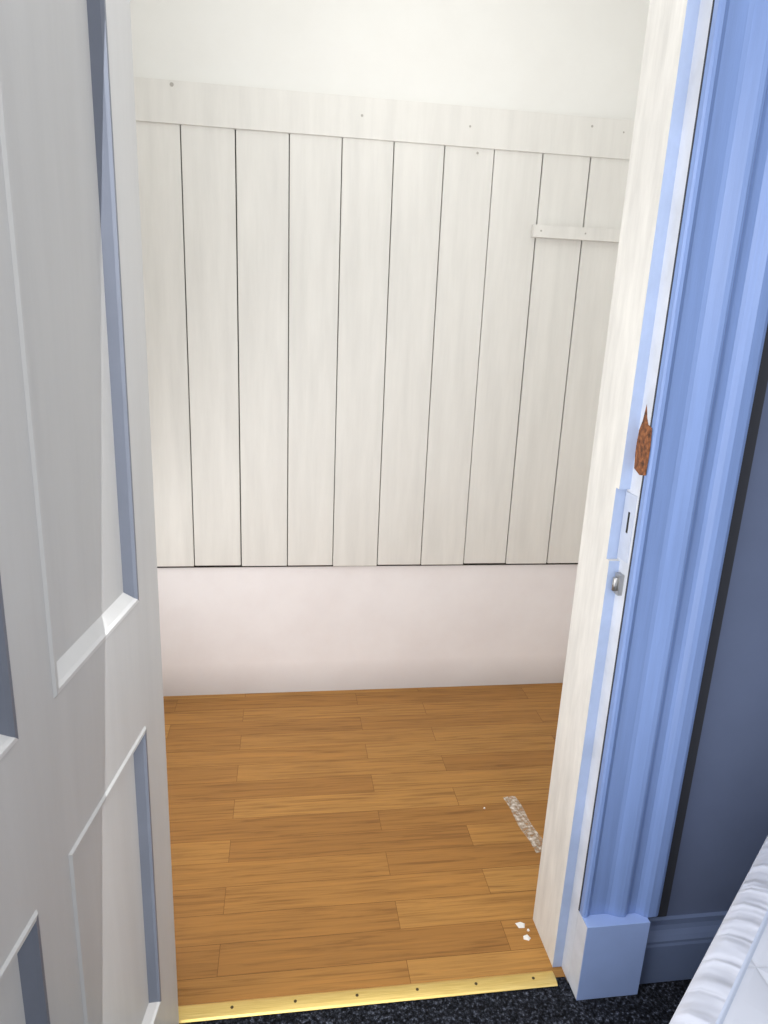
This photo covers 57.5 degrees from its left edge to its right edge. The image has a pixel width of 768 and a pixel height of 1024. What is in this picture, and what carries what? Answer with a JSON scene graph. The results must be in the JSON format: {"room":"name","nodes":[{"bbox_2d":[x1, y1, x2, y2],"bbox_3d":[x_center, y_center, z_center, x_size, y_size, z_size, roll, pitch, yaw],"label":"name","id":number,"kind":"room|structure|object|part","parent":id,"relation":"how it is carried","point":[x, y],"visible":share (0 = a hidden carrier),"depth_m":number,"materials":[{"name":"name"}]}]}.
{"room":"bedroom","nodes":[
{"label":"bedroom","id":0,"kind":"room"},
{"bbox_2d":[163,683,568,1005],"bbox_3d":[0.447,1.363,0.134,5.394,0.056,5.353,0,16,-8],"label":"floor","id":1,"kind":"structure","parent":0,"point":[338,840],"depth_m":1.83,"materials":[{"name":"brown wood"}]},
{"bbox_2d":[178,970,557,1023],"bbox_3d":[-0.054,0.962,1.391,0.823,0.007,0.035,0,16,-8],"label":"threshold strip","id":2,"kind":"object","parent":1,"relation":"on","point":[542,979],"visible":0.84,"depth_m":1.39,"materials":[{"name":"gold metal"}]},
{"bbox_2d":[181,977,691,1023],"bbox_3d":[0.536,1.516,-0.488,5.383,0.010,4.048,0,16,-8],"label":"carpet","id":3,"kind":"object","parent":1,"relation":"on","point":[654,1003],"visible":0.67,"depth_m":1.38,"materials":[{"name":"black carpet"}]},
{"bbox_2d":[669,836,767,1023],"bbox_3d":[1.127,1.010,0.433,1.860,0.518,0.884,15,20,39],"label":"bed","id":4,"kind":"object","parent":3,"relation":"on","point":[729,985],"visible":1,"depth_m":0.91,"materials":[{"name":"fabric"}]},
{"bbox_2d":[483,807,530,940],"bbox_3d":[0.292,0.882,1.744,0.027,0.003,0.434,1,16,-6],"label":"chips","id":5,"kind":"object","parent":1,"relation":"on","point":[519,924],"visible":1,"depth_m":1.57,"materials":[{"name":"white"}]},
{"bbox_2d":[504,796,541,852],"bbox_3d":[0.382,0.843,1.899,0.043,0.002,0.220,-1,16,-13],"label":"scrap","id":6,"kind":"object","parent":1,"relation":"on","point":[505,798],"visible":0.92,"depth_m":1.91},
{"bbox_2d":[130,0,649,695],"bbox_3d":[-0.015,-0.618,2.258,2.065,2.706,0.112,0,16,-8],"label":"wall","id":7,"kind":"structure","parent":0,"point":[224,630],"depth_m":2.12,"materials":[{"name":"white paint"}]},
{"bbox_2d":[134,77,633,567],"bbox_3d":[-0.009,-0.503,2.219,1.840,1.433,0.025,0,16,-8],"label":"panelling","id":8,"kind":"object","parent":7,"relation":"attached to","point":[363,349],"visible":0.91,"depth_m":2.19,"materials":[{"name":"white wood"}]},
{"bbox_3d":[0.017,-1.132,2.046,1.840,0.126,0.025,0,16,-8],"label":"rail","id":9,"kind":"part","parent":8,"relation":"part of","materials":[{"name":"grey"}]},
{"bbox_2d":[531,224,619,242],"bbox_3d":[0.689,-0.869,2.198,0.464,0.036,0.022,0,16,-8],"label":"batten","id":10,"kind":"object","parent":8,"relation":"attached to","point":[538,231],"visible":0.5,"depth_m":2.18,"materials":[{"name":"grey wood"}]},
{"bbox_2d":[649,383,767,917],"bbox_3d":[0.301,-0.257,1.170,5.394,2.613,0.153,0,16,-8],"label":"wall","id":11,"kind":"structure","parent":0,"point":[725,829],"depth_m":1.34,"materials":[{"name":"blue paint"}]},
{"bbox_2d":[0,0,178,1023],"bbox_3d":[-0.360,0.128,0.658,0.156,1.964,0.814,2,15,-1],"label":"door","id":12,"kind":"structure","parent":11,"relation":"in","point":[87,931],"depth_m":0.78,"materials":[{"name":"white paint"}]},
{"bbox_2d":[533,0,712,980],"bbox_3d":[-0.004,-0.021,1.194,0.919,2.009,0.158,0,16,-8],"label":"door frame","id":13,"kind":"structure","parent":11,"relation":"attached to","point":[676,34],"depth_m":1.21,"materials":[{"name":"white paint"}]},
{"bbox_2d":[611,405,651,595],"bbox_3d":[0.417,-0.016,1.190,0.017,0.335,0.056,0,16,-8],"label":"plate","id":14,"kind":"object","parent":13,"relation":"attached to","point":[643,444],"visible":1,"depth_m":1.20,"materials":[{"name":"paint"}]},
{"bbox_3d":[0.412,0.056,1.219,0.017,0.180,0.037,0,16,-8],"label":"keep plate","id":15,"kind":"part","parent":14,"relation":"part of","materials":[{"name":"paint"}]},
{"bbox_2d":[568,0,767,999],"bbox_3d":[0.012,-0.055,1.082,1.250,2.137,0.044,0,16,-8],"label":"trim","id":16,"kind":"structure","parent":11,"relation":"attached to","point":[712,376],"depth_m":1.17,"materials":[{"name":"blue paint"}]},
{"bbox_2d":[639,911,727,983],"bbox_3d":[0.265,0.901,1.399,5.394,0.146,0.022,0,16,-8],"label":"baseboard","id":17,"kind":"structure","parent":11,"relation":"attached to","point":[676,946],"depth_m":1.44,"materials":[{"name":"blue paint"}]}
]}

